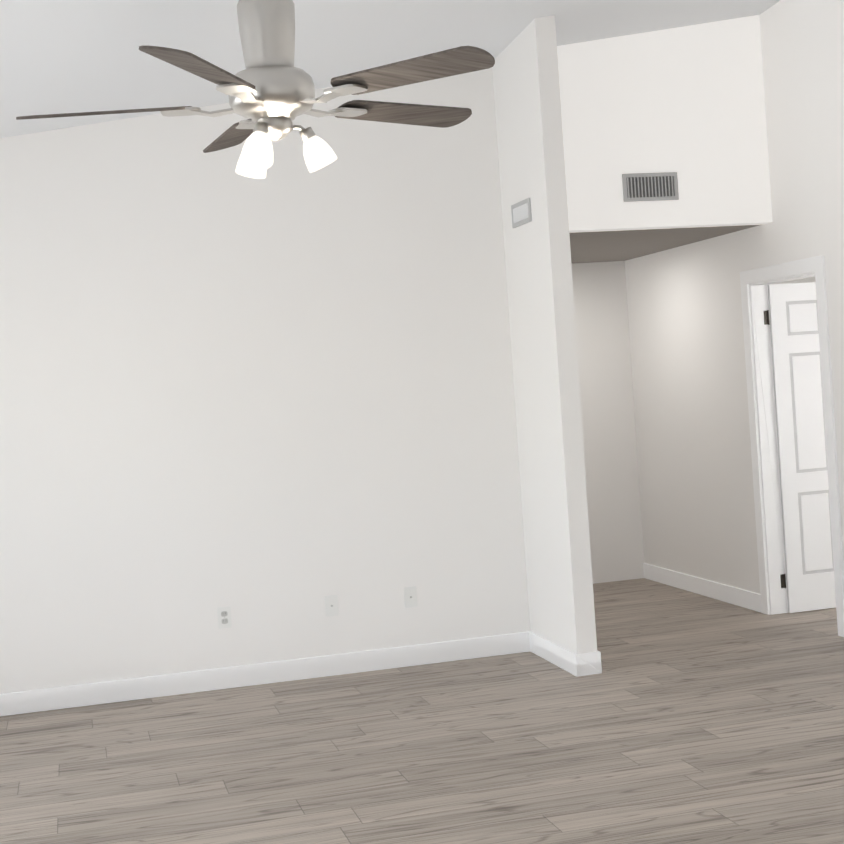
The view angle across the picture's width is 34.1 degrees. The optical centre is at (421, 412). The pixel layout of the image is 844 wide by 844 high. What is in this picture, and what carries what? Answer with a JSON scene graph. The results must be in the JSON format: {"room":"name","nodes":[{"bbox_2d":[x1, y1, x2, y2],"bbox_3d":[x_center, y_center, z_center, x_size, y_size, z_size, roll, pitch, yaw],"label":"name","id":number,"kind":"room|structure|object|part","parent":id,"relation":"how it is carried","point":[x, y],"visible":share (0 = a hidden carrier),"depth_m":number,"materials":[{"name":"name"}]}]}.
{"room":"empty living room","nodes":[
{"label":"empty living room","id":0,"kind":"room"},
{"bbox_2d":[0,67,529,693],"bbox_3d":[-1.870,-0.161,7.281,5.120,3.412,0.120,-4,1,-14],"label":"wall","id":1,"kind":"structure","parent":0,"point":[274,407],"depth_m":7.46,"materials":[{"name":"white paint"}]},
{"bbox_2d":[217,606,231,628],"bbox_3d":[-1.067,1.105,7.428,0.072,0.116,0.008,-4,1,-14],"label":"electrical outlet","id":2,"kind":"object","parent":1,"relation":"attached to","point":[224,617],"visible":1,"depth_m":7.43,"materials":[{"name":"white plastic"}]},
{"bbox_2d":[0,632,527,715],"bbox_3d":[-1.779,1.486,7.245,4.988,0.115,0.018,-4,1,-14],"label":"baseboard","id":3,"kind":"structure","parent":1,"relation":"attached to","point":[130,689],"depth_m":7.46,"materials":[{"name":"white paint"}]},
{"bbox_2d":[325,595,338,616],"bbox_3d":[-0.497,1.062,7.573,0.072,0.116,0.012,-4,1,-14],"label":"electrical outlet","id":4,"kind":"object","parent":1,"relation":"attached to","point":[331,605],"visible":1,"depth_m":7.57,"materials":[{"name":"white plastic"}]},
{"bbox_2d":[404,586,417,607],"bbox_3d":[-0.063,1.030,7.685,0.072,0.116,0.012,-4,1,-14],"label":"electrical outlet","id":5,"kind":"object","parent":1,"relation":"attached to","point":[410,596],"visible":1,"depth_m":7.69,"materials":[{"name":"white plastic"}]},
{"bbox_2d":[0,0,779,137],"bbox_3d":[1.375,-2.088,4.022,10.740,1.968,12.700,-4,1,-14],"label":"ceiling","id":6,"kind":"structure","parent":0,"point":[65,56],"depth_m":6.60,"materials":[{"name":"white paint"}]},
{"bbox_2d":[16,0,494,178],"bbox_3d":[-0.545,-1.288,4.564,1.591,1.001,1.567,-4,1,-14],"label":"ceiling fan","id":7,"kind":"object","parent":6,"relation":"hanging from","point":[269,90],"visible":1,"depth_m":4.44,"materials":[{"name":"brown wood"}]},
{"bbox_2d":[0,578,843,843],"bbox_3d":[1.619,1.439,4.100,10.640,0.120,12.600,-4,1,-14],"label":"floor","id":8,"kind":"structure","parent":0,"point":[686,717],"depth_m":5.90,"materials":[{"name":"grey laminate"}]},
{"bbox_2d":[492,15,596,653],"bbox_3d":[0.394,-0.365,8.501,0.110,3.453,2.850,-4,1,-14],"label":"wall","id":9,"kind":"structure","parent":0,"point":[527,100],"depth_m":7.28,"materials":[{"name":"white paint"}]},
{"bbox_2d":[511,198,531,227],"bbox_3d":[0.540,-1.088,7.482,0.011,0.125,0.300,-4,1,-14],"label":"air vent","id":10,"kind":"object","parent":9,"relation":"in","point":[521,212],"visible":0.98,"depth_m":7.47,"materials":[{"name":"grey plastic"}]},
{"bbox_2d":[528,631,587,676],"bbox_3d":[0.729,1.308,7.483,0.044,0.115,0.734,-4,1,-14],"label":"baseboard","id":11,"kind":"structure","parent":9,"relation":"attached to","point":[567,660],"depth_m":7.38,"materials":[{"name":"white paint"}]},
{"bbox_2d":[588,650,601,674],"bbox_3d":[0.559,1.296,8.541,0.038,0.115,2.868,-4,1,-14],"label":"baseboard","id":12,"kind":"structure","parent":9,"relation":"attached to","point":[594,658],"depth_m":7.15,"materials":[{"name":"white paint"}]},
{"bbox_2d":[557,15,772,262],"bbox_3d":[1.014,-1.699,8.981,1.520,1.248,2.220,-4,1,-14],"label":"soffit","id":13,"kind":"structure","parent":0,"point":[686,104],"depth_m":7.96,"materials":[{"name":"white paint"}]},
{"bbox_2d":[622,172,678,201],"bbox_3d":[1.315,-1.301,7.909,0.340,0.160,0.011,-4,1,-14],"label":"air vent","id":14,"kind":"object","parent":13,"relation":"in","point":[661,186],"visible":1,"depth_m":7.91,"materials":[{"name":"grey metal"}]},
{"bbox_2d":[571,261,815,583],"bbox_3d":[-0.059,-0.489,9.958,10.400,3.699,0.200,-4,1,-14],"label":"wall","id":15,"kind":"structure","parent":0,"point":[608,416],"depth_m":10.23,"materials":[{"name":"white paint"}]},
{"bbox_2d":[625,0,843,593],"bbox_3d":[2.304,-0.666,7.573,0.120,3.830,5.600,-4,1,-14],"label":"wall","id":16,"kind":"structure","parent":0,"point":[687,347],"depth_m":8.81,"materials":[{"name":"white paint"}]},
{"bbox_2d":[643,563,760,611],"bbox_3d":[1.891,1.184,9.439,0.014,0.115,1.795,-4,1,-14],"label":"baseboard","id":17,"kind":"structure","parent":16,"relation":"attached to","point":[750,600],"depth_m":9.31,"materials":[{"name":"white paint"}]},
{"bbox_2d":[740,255,843,636],"bbox_3d":[2.234,0.182,8.091,0.152,2.127,0.960,-4,1,-14],"label":"door frame","id":18,"kind":"structure","parent":16,"relation":"attached to","point":[754,283],"depth_m":8.23,"materials":[{"name":"white paint"}]},
{"bbox_2d":[764,282,835,612],"bbox_3d":[2.550,0.196,8.552,0.800,2.026,0.183,-4,1,-14],"label":"hall door","id":19,"kind":"structure","parent":16,"relation":"in","point":[801,446],"depth_m":8.48,"materials":[{"name":"white paint"}]},
{"bbox_3d":[2.177,0.226,8.472,0.034,1.720,0.012,-4,1,-14],"label":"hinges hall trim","id":20,"kind":"part","parent":19,"relation":"part of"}
]}

